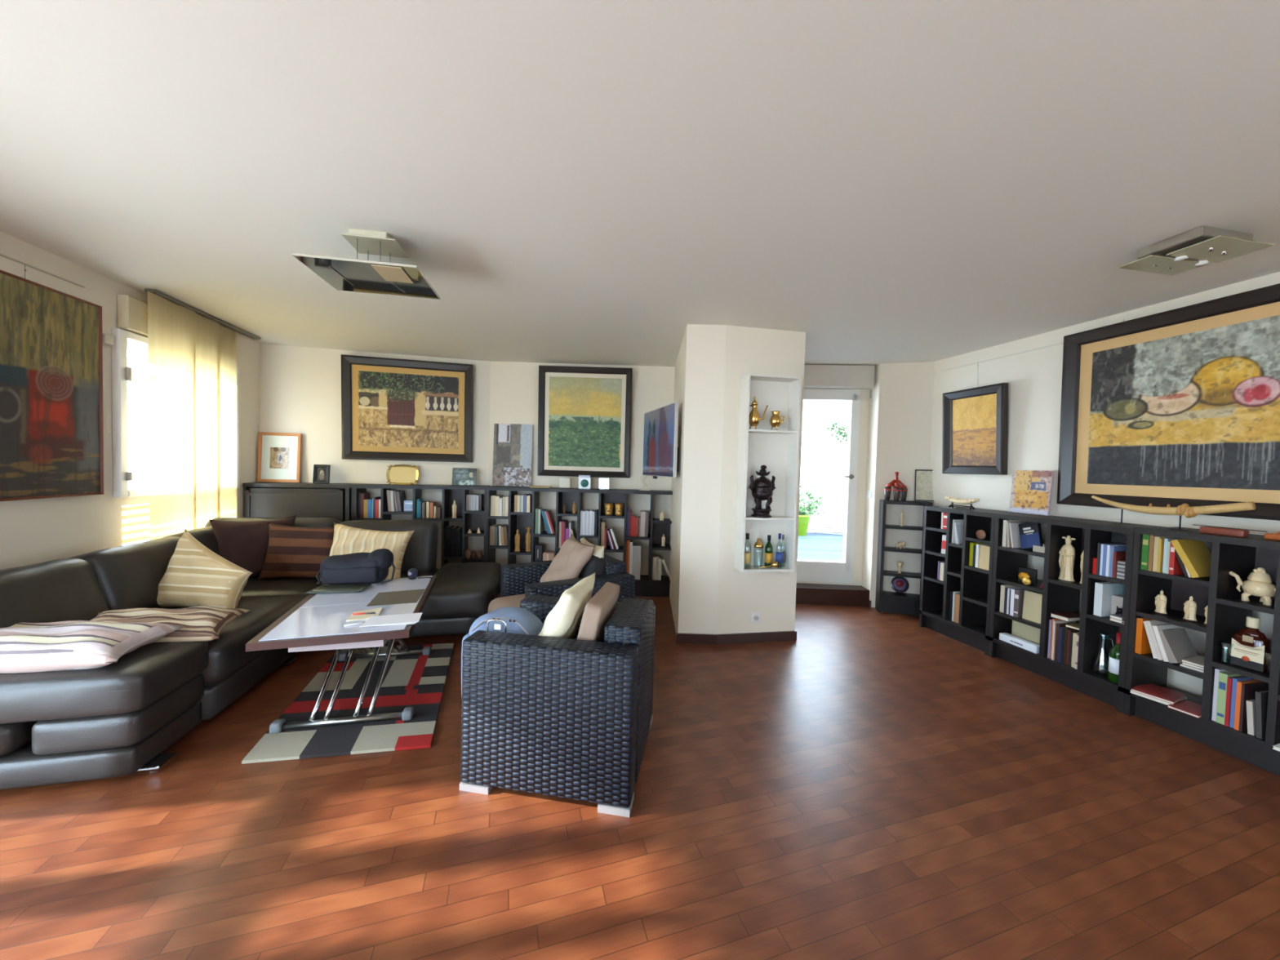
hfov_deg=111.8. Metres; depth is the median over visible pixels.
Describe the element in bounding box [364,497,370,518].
book
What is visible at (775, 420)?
milk jug
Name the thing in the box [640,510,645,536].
book
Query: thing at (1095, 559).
book
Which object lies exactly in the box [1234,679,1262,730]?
book
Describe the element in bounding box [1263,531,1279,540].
wooden boat
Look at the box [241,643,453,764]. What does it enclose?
rug
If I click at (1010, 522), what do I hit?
book
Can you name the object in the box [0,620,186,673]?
cushion
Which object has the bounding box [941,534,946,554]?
book
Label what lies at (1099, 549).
book
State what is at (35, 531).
wall
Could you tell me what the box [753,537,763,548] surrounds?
cocktail shaker
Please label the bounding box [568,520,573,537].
book
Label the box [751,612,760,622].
wall socket
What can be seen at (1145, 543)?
book
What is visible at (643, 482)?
sculpture
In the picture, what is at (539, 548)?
box
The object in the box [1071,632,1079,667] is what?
book
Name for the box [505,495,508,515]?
book
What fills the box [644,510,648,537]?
book
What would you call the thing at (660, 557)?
book
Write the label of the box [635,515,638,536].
book
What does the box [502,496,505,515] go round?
book
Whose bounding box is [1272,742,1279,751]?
magazine
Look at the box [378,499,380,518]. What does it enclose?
book
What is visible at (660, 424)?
painting
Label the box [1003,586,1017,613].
book
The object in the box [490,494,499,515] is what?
book
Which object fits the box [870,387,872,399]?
door contact
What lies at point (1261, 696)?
book
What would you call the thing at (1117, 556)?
book
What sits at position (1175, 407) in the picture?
framed painting
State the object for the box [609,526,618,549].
book
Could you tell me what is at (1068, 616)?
book
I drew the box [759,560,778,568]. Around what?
bell
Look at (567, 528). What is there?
book
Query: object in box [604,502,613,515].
mug
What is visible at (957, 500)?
tusk
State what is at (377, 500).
book
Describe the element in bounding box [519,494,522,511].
book
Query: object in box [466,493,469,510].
book
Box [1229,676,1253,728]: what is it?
book
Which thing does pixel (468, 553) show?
jar
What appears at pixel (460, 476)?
print
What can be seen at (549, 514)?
book
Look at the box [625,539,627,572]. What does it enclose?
book
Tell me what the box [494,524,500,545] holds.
book
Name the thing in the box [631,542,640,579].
book
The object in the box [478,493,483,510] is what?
book
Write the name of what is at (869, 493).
light switch
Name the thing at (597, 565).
cushion
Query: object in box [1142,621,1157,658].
book
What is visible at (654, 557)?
book
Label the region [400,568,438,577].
seat cushion
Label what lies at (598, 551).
cushion
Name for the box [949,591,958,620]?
book
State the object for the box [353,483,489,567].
bookcase
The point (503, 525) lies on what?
book
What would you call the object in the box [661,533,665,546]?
figurine
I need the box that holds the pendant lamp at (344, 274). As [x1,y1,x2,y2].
[291,227,440,299]
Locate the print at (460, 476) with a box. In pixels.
[452,467,476,485]
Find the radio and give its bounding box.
[1111,531,1127,544]
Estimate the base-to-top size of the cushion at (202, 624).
0.147 m
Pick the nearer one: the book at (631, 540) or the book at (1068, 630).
the book at (1068, 630)
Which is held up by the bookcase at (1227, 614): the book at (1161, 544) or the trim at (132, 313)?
the book at (1161, 544)
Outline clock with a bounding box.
[578,475,591,488]
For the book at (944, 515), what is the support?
on the bookcase at (974, 584)
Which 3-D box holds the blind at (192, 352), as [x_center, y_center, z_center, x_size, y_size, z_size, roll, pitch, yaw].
[-3.477,-0.215,3.506,0.070,2.200,1.180,1,2,-13]
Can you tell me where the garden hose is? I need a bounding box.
[807,524,844,535]
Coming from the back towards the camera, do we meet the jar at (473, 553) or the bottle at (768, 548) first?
the jar at (473, 553)
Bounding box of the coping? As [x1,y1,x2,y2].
[803,400,848,405]
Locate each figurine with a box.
[452,500,457,518]
[572,501,576,513]
[659,511,664,520]
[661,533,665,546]
[899,510,903,526]
[1115,605,1122,615]
[1153,590,1167,614]
[1182,595,1197,622]
[1203,604,1208,625]
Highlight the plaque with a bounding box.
[1017,566,1037,585]
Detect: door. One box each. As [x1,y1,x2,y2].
[796,388,861,583]
[867,600,871,607]
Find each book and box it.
[358,491,367,518]
[360,492,369,518]
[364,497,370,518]
[367,498,372,518]
[373,496,380,518]
[375,498,380,518]
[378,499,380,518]
[386,488,395,511]
[390,489,398,511]
[393,490,399,511]
[395,490,405,511]
[416,498,422,518]
[418,500,424,518]
[422,501,427,518]
[426,501,431,518]
[429,501,435,518]
[433,505,438,517]
[435,506,441,518]
[444,524,453,555]
[450,525,458,555]
[455,527,462,555]
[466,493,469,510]
[468,493,471,510]
[471,493,474,510]
[472,493,475,510]
[474,493,478,510]
[476,494,478,510]
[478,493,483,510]
[489,524,499,545]
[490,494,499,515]
[494,495,503,515]
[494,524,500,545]
[498,497,502,515]
[498,524,506,545]
[500,527,504,545]
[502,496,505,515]
[502,524,508,545]
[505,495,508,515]
[514,493,520,511]
[516,494,520,511]
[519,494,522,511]
[521,494,523,511]
[522,493,530,512]
[526,494,532,512]
[534,506,539,533]
[536,506,541,533]
[537,507,543,533]
[541,508,548,533]
[542,509,551,533]
[545,510,552,533]
[546,510,555,533]
[558,520,563,547]
[560,519,567,546]
[564,520,568,542]
[565,525,568,540]
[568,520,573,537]
[570,527,577,539]
[600,520,605,546]
[604,525,607,548]
[606,528,612,549]
[607,528,613,549]
[608,530,614,549]
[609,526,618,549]
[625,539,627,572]
[626,506,629,536]
[626,539,630,573]
[628,511,631,536]
[629,539,632,574]
[631,515,635,536]
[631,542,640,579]
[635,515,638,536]
[638,515,640,536]
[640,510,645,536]
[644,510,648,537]
[651,554,656,579]
[655,553,658,580]
[658,555,661,580]
[661,556,670,579]
[937,560,945,579]
[939,562,945,581]
[941,511,945,528]
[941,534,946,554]
[942,512,946,529]
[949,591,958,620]
[951,519,963,542]
[951,591,959,621]
[953,593,959,622]
[954,522,963,543]
[955,524,963,543]
[968,542,986,566]
[972,545,976,566]
[974,543,990,568]
[977,545,990,570]
[999,584,1015,612]
[1002,520,1022,546]
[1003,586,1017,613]
[1006,521,1009,547]
[1006,586,1022,613]
[1008,522,1024,547]
[1008,590,1011,614]
[1009,521,1028,547]
[1009,588,1019,615]
[1013,588,1037,617]
[1018,522,1043,549]
[1022,590,1042,623]
[1047,619,1052,658]
[1049,618,1060,658]
[1050,611,1079,622]
[1051,620,1076,660]
[1053,622,1076,661]
[1057,626,1068,662]
[1061,627,1065,663]
[1063,627,1074,664]
[1065,622,1079,630]
[1066,629,1077,665]
[1067,630,1079,666]
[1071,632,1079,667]
[1074,635,1079,669]
[1092,557,1097,574]
[1093,582,1123,616]
[1096,542,1119,574]
[1099,543,1124,575]
[1102,543,1124,576]
[1105,544,1126,577]
[1109,546,1126,577]
[1111,551,1125,577]
[1134,617,1154,653]
[1140,533,1150,570]
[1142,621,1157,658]
[1145,620,1170,660]
[1147,534,1158,571]
[1151,624,1182,662]
[1152,536,1172,572]
[1156,538,1164,572]
[1158,628,1197,662]
[1162,537,1186,573]
[1165,541,1170,573]
[1168,542,1184,574]
[1169,539,1191,577]
[1170,539,1211,577]
[1179,662,1204,672]
[1181,662,1204,670]
[1182,654,1204,667]
[1211,668,1226,721]
[1215,671,1243,724]
[1224,675,1245,726]
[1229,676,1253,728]
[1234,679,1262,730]
[1239,681,1268,731]
[1246,699,1256,735]
[1255,689,1268,739]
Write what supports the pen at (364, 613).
on the notepad
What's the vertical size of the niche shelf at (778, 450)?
1.500 m
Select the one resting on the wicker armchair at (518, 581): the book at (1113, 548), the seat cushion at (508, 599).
the seat cushion at (508, 599)
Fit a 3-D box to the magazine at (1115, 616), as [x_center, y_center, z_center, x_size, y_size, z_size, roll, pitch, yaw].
[2.965,0.832,2.622,0.200,0.020,0.070,1,2,-10]
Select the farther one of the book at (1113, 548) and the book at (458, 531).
the book at (458, 531)
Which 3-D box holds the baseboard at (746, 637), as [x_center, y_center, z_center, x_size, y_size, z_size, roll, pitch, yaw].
[0.790,1.263,3.483,1.010,0.075,0.079,1,2,-8]
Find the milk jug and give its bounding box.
[769,410,784,430]
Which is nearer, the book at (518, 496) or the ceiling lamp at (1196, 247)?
the ceiling lamp at (1196, 247)
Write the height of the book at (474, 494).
0.165 m
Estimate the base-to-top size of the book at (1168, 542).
0.180 m
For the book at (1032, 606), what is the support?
on the bookcase at (1097, 634)
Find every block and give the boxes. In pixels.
[560,478,570,487]
[600,479,608,488]
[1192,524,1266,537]
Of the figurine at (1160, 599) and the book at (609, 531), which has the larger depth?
the book at (609, 531)
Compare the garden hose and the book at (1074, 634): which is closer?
the book at (1074, 634)
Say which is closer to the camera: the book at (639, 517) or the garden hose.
the book at (639, 517)
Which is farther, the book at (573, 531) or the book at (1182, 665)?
the book at (573, 531)
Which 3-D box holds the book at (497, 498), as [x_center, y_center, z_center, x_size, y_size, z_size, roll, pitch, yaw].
[-1.514,0.275,4.669,0.041,0.210,0.157,2,2,-1]
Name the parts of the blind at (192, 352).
panel, rail, panel, panel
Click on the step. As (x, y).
(806, 593)
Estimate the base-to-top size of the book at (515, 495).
0.180 m
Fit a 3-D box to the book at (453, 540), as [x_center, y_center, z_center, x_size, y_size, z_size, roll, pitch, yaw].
[-1.972,0.646,4.626,0.064,0.292,0.192,1,2,-13]
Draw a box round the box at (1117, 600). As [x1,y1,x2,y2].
[1111,594,1123,614]
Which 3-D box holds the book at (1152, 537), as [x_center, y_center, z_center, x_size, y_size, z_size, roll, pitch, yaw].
[3.013,0.416,2.503,0.177,0.215,0.015,1,2,-13]
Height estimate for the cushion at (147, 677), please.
0.193 m
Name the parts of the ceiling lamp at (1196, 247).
glass plate, bulb, bulb, glass plate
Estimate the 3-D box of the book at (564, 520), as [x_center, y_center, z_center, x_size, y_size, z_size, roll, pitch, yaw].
[-0.823,0.581,4.712,0.029,0.280,0.198,2,2,-1]
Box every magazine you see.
[1109,613,1124,621]
[1109,617,1124,623]
[1129,689,1186,705]
[1131,683,1186,704]
[1167,699,1201,718]
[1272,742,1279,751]
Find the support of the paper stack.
on the coffee table
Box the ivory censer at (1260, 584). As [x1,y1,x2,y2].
[1229,567,1275,605]
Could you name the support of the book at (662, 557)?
on the bookcase at (646, 586)
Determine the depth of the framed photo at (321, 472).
4.31 m
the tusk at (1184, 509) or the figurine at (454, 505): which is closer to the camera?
the tusk at (1184, 509)
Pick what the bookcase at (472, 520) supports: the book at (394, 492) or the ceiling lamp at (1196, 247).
the book at (394, 492)
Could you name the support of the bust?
on the bookcase at (885, 601)
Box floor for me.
[0,593,1279,959]
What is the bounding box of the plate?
[890,576,909,592]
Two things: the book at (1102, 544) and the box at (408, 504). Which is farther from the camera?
the box at (408, 504)
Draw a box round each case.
[306,583,370,594]
[1117,560,1125,564]
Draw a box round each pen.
[343,622,364,626]
[352,612,378,614]
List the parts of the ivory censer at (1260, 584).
handle, leg, lid, leg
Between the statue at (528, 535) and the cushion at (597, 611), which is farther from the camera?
the statue at (528, 535)
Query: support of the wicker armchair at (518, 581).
on the floor
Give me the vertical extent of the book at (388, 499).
0.217 m
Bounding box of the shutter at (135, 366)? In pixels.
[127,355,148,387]
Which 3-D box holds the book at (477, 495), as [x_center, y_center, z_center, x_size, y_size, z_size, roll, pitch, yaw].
[-1.725,0.240,4.627,0.017,0.160,0.131,1,2,-13]
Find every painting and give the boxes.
[0,264,103,501]
[341,354,473,462]
[537,365,632,478]
[642,401,678,478]
[942,364,1008,475]
[1057,283,1279,520]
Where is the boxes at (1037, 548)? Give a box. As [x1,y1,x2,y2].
[1032,543,1044,553]
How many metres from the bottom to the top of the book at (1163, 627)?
0.187 m
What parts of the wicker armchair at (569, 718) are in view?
arm, arm, backrest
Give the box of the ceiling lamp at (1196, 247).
[1117,225,1275,275]
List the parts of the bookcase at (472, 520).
panel, panel, panel, panel, panel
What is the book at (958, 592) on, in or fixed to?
on the bookcase at (974, 584)
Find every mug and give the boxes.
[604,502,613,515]
[614,502,623,515]
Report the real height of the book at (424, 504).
0.160 m
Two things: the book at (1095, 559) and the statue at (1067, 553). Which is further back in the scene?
the statue at (1067, 553)
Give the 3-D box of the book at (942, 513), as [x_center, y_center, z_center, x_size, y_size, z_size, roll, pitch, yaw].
[2.718,0.355,3.794,0.180,0.145,0.015,1,2,-13]
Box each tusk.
[944,496,979,509]
[1091,495,1256,530]
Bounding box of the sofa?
[0,516,501,790]
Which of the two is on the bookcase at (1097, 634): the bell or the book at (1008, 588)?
the book at (1008, 588)
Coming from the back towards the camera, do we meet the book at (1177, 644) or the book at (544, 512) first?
the book at (544, 512)
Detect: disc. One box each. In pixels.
[976,529,986,538]
[1022,577,1031,585]
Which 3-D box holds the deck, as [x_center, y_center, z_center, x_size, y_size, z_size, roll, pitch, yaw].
[2.615,1.132,7.491,8.500,0.100,5.360,2,2,3]
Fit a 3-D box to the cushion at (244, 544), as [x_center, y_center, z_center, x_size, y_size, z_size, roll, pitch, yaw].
[-2.975,0.533,3.362,0.220,0.484,0.515,3,2,41]
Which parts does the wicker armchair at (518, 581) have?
arm, arm, backrest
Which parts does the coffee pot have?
lid, spout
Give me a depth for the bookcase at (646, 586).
4.61 m
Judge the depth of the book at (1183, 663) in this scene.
2.32 m
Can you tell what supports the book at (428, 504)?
on the bookcase at (472, 520)
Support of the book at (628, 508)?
on the bookcase at (646, 586)
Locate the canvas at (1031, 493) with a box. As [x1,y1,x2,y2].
[1008,470,1054,515]
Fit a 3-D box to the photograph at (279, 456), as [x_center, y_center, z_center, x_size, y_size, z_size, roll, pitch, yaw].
[-3.575,-0.218,4.296,0.160,0.210,0.001,1,-1,-13]
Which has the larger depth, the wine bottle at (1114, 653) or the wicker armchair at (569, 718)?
the wine bottle at (1114, 653)
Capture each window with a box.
[111,327,239,497]
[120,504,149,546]
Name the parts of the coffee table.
leg, rail, leg, leg, leg, leg, leg, leg, leg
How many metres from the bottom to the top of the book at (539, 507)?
0.265 m
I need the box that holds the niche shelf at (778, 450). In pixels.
[733,373,801,572]
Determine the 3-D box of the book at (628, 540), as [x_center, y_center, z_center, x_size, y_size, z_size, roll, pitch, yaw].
[-0.124,0.849,4.722,0.021,0.420,0.196,2,2,-1]
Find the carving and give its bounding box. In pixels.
[895,541,906,549]
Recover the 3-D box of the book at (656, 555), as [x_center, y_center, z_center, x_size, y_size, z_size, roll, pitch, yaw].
[0.185,0.943,4.712,0.029,0.250,0.163,2,2,-1]
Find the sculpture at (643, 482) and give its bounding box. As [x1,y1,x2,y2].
[639,473,649,490]
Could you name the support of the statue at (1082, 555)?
on the bookcase at (1097, 634)
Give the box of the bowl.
[751,486,773,500]
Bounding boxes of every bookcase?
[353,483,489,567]
[485,485,672,596]
[875,499,932,615]
[919,506,1022,655]
[987,513,1167,713]
[1123,527,1279,776]
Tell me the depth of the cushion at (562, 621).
1.90 m
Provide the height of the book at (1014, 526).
0.184 m
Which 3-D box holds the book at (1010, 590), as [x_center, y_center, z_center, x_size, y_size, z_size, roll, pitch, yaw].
[2.835,0.913,3.242,0.172,0.180,0.013,1,2,-13]
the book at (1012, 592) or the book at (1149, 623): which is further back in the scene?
the book at (1012, 592)
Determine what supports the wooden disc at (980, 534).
on the bookcase at (974, 584)
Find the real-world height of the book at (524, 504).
0.185 m
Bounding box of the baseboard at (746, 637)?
[676,629,796,644]
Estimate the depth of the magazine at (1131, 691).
2.44 m
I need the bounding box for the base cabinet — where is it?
[242,481,363,522]
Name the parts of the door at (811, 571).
handle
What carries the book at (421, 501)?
on the bookcase at (472, 520)
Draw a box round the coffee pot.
[748,396,768,429]
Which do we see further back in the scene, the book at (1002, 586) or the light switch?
the light switch
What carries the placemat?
on the coffee table
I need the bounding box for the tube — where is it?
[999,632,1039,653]
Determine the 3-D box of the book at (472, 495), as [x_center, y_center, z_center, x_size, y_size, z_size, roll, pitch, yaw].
[-1.781,0.236,4.615,0.019,0.165,0.134,1,2,-13]
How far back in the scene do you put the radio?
2.73 m
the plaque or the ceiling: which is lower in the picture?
the plaque
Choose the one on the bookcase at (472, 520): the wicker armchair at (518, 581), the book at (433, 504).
the book at (433, 504)
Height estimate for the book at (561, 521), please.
0.280 m
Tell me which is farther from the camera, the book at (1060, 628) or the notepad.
the book at (1060, 628)
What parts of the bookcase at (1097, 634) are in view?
panel, panel, panel, panel, panel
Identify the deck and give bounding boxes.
[797,531,843,560]
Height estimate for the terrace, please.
0.020 m
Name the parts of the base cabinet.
panel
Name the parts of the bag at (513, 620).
ring handle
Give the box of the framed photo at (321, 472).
[312,464,330,483]
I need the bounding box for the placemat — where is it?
[366,589,424,606]
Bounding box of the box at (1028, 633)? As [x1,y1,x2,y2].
[1011,620,1040,644]
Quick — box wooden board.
[529,485,551,488]
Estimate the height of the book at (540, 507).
0.265 m
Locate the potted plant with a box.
[798,480,835,536]
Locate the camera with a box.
[407,568,432,579]
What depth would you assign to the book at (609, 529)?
4.61 m
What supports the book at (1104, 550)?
on the bookcase at (1097, 634)
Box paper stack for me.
[359,612,422,626]
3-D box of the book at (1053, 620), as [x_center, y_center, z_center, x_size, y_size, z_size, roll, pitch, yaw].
[2.897,1.083,2.970,0.196,0.275,0.013,1,2,-13]
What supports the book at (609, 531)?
on the bookcase at (646, 586)
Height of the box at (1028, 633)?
0.165 m
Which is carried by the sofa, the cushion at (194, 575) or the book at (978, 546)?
the cushion at (194, 575)
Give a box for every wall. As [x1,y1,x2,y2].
[0,231,259,569]
[259,343,675,575]
[799,404,848,532]
[861,361,934,607]
[928,271,1279,698]
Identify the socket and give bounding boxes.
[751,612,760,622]
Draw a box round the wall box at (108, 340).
[102,333,113,345]
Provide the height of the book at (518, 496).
0.178 m
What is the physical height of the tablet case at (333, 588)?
0.020 m
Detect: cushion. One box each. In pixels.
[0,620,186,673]
[0,641,208,724]
[89,606,250,643]
[156,528,252,608]
[163,595,304,686]
[208,515,296,577]
[241,576,320,598]
[256,522,333,580]
[315,522,414,584]
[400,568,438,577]
[420,562,501,618]
[488,593,524,613]
[537,572,595,638]
[539,534,595,582]
[577,555,605,577]
[577,582,620,641]
[580,536,605,558]
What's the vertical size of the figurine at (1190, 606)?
0.136 m
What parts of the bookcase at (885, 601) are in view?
panel, panel, panel, panel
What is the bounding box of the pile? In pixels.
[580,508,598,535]
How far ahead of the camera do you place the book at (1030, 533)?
3.13 m
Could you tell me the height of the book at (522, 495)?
0.180 m
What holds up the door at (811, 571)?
attached to the door frame
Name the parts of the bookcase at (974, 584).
panel, panel, panel, panel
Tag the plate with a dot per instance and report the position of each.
(900, 584)
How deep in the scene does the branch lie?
8.43 m
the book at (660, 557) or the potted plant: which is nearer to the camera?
the book at (660, 557)
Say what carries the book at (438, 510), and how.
on the bookcase at (472, 520)
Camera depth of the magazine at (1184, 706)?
2.34 m
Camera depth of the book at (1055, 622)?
2.93 m
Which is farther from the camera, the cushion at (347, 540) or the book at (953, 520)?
the book at (953, 520)
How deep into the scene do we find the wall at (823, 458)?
8.91 m
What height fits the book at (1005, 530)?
0.200 m
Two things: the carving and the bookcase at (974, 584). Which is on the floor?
the bookcase at (974, 584)
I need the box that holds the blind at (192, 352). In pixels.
[144,288,260,540]
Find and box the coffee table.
[245,574,436,733]
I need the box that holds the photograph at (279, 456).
[269,447,288,468]
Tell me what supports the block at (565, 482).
on the bookcase at (646, 586)
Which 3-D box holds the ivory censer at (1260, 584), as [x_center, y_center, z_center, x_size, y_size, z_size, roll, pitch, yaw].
[3.081,0.523,2.154,0.106,0.178,0.194,0,2,-36]
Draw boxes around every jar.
[465,549,471,559]
[471,550,476,559]
[477,550,482,559]
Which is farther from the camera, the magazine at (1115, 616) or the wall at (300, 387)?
the wall at (300, 387)
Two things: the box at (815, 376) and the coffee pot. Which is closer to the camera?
the coffee pot
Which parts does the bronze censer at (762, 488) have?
handle, leg, lid, leg, handle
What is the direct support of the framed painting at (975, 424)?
attached to the wall at (1033, 378)
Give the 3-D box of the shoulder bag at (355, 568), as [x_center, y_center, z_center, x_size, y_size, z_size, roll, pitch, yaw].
[-1.898,0.589,2.914,0.463,0.245,0.188,1,2,-15]
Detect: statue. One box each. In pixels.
[514,528,519,551]
[525,527,531,551]
[1057,535,1075,581]
[1079,550,1084,583]
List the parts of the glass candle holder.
leg, leg, leg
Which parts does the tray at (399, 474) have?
plate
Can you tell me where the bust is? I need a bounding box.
[897,561,903,573]
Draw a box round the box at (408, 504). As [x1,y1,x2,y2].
[404,500,413,511]
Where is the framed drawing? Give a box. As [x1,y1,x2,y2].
[914,469,933,501]
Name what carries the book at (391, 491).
on the bookcase at (472, 520)
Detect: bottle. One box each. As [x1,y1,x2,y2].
[744,533,751,564]
[764,534,773,568]
[775,533,782,563]
[782,534,785,562]
[1107,631,1120,684]
[1230,616,1271,671]
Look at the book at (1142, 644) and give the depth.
2.52 m
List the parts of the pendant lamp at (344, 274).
glass panel, rod, rose plate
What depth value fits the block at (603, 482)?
4.66 m
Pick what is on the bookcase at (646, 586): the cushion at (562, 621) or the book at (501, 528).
the book at (501, 528)
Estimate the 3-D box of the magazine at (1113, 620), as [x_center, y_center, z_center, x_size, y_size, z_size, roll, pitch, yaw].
[2.964,0.849,2.623,0.200,0.014,0.070,1,2,-10]
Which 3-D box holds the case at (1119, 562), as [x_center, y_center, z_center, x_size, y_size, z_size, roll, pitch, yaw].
[2.970,0.500,2.628,0.120,0.011,0.090,1,2,-9]
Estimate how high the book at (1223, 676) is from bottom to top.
0.260 m
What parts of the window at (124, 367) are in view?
frame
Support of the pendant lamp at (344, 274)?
hanging from the ceiling
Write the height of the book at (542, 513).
0.249 m
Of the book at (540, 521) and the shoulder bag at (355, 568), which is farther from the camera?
the book at (540, 521)
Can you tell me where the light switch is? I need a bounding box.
[867,490,871,497]
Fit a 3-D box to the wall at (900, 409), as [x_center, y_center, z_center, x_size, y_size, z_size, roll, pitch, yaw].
[2.690,0.071,4.497,0.604,2.500,0.257,2,2,16]
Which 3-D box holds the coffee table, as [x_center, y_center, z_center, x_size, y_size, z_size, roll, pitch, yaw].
[-1.644,0.979,2.558,0.681,0.536,1.120,1,2,-19]
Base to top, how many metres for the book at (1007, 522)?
0.190 m
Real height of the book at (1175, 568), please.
0.185 m
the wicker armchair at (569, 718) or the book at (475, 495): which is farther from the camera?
the book at (475, 495)
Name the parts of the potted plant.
pot, stem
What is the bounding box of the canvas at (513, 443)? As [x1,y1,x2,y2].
[492,423,533,486]
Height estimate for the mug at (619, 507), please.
0.125 m
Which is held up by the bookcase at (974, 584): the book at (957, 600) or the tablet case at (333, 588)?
the book at (957, 600)
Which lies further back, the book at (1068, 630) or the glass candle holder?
the glass candle holder
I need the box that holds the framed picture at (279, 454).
[257,431,302,482]
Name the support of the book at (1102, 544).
on the bookcase at (1097, 634)
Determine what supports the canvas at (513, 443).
on the bookcase at (646, 586)
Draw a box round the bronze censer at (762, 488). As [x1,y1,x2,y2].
[748,465,776,517]
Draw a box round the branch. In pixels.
[826,422,848,443]
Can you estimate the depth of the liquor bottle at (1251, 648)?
2.15 m
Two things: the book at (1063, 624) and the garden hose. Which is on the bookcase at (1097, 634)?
the book at (1063, 624)
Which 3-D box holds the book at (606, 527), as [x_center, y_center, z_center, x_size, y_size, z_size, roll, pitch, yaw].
[-0.369,0.623,4.715,0.019,0.220,0.190,2,2,-1]
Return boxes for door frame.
[796,388,870,585]
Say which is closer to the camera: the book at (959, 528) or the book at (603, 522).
the book at (959, 528)
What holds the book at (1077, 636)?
on the bookcase at (1097, 634)
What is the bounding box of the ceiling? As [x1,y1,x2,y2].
[0,0,1279,366]
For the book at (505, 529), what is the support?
on the bookcase at (646, 586)
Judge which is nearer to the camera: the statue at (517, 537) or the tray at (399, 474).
the tray at (399, 474)
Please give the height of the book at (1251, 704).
0.161 m
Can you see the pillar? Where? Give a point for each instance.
(708, 595)
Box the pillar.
[668,324,805,635]
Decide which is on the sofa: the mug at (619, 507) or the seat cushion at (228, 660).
the seat cushion at (228, 660)
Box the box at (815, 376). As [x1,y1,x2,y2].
[804,364,875,389]
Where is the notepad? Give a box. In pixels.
[346,607,382,621]
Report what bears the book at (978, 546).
on the bookcase at (974, 584)
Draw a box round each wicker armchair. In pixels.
[459,582,655,817]
[488,554,635,613]
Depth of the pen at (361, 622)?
2.17 m
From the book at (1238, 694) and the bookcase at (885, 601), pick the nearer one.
the book at (1238, 694)
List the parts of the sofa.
backrest, backrest, backrest, backrest, backrest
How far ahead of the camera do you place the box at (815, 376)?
4.48 m
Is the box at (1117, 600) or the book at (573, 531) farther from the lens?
the book at (573, 531)
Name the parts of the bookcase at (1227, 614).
panel, panel, panel, panel, panel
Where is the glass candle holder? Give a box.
[884,471,907,501]
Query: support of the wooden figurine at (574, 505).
on the bookcase at (646, 586)
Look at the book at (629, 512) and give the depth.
4.62 m
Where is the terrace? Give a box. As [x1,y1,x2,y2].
[122,520,149,545]
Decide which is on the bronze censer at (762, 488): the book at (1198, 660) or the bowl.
the bowl
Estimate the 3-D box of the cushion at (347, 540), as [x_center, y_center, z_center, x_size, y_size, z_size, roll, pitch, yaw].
[-2.128,0.595,3.380,0.635,0.511,0.267,1,2,-7]
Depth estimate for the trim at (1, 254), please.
2.39 m
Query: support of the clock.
on the bookcase at (646, 586)
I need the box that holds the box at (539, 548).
[534,543,543,560]
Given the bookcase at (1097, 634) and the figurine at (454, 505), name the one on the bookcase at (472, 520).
the figurine at (454, 505)
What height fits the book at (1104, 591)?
0.205 m
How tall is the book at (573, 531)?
0.198 m
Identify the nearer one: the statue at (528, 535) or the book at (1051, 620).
the book at (1051, 620)
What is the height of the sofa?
0.885 m
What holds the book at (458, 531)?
on the bookcase at (472, 520)
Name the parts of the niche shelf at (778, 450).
panel, panel, panel, panel, panel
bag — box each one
[315,548,395,585]
[461,606,543,697]
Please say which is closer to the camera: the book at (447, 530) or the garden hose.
the book at (447, 530)
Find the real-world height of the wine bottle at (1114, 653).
0.301 m
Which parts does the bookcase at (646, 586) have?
panel, panel, panel, panel, panel, panel, panel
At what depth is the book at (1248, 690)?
2.15 m
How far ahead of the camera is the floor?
1.62 m
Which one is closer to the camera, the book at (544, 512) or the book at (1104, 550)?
the book at (1104, 550)
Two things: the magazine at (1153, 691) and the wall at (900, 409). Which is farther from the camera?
the wall at (900, 409)
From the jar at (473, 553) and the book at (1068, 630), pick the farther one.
the jar at (473, 553)
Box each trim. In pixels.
[0,253,85,288]
[116,293,147,337]
[941,342,1063,371]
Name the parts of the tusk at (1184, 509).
rod, rod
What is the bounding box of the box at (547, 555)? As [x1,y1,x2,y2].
[542,551,555,560]
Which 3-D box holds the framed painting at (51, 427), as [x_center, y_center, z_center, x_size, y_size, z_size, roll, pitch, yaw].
[-3.262,-0.520,2.220,0.037,1.255,1.000,1,2,-13]
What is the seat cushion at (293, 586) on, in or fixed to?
on the sofa
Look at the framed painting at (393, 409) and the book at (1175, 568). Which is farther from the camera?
the framed painting at (393, 409)
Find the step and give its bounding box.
[795,582,869,606]
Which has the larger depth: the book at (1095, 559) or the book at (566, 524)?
the book at (566, 524)
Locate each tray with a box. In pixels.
[386,464,418,484]
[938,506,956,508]

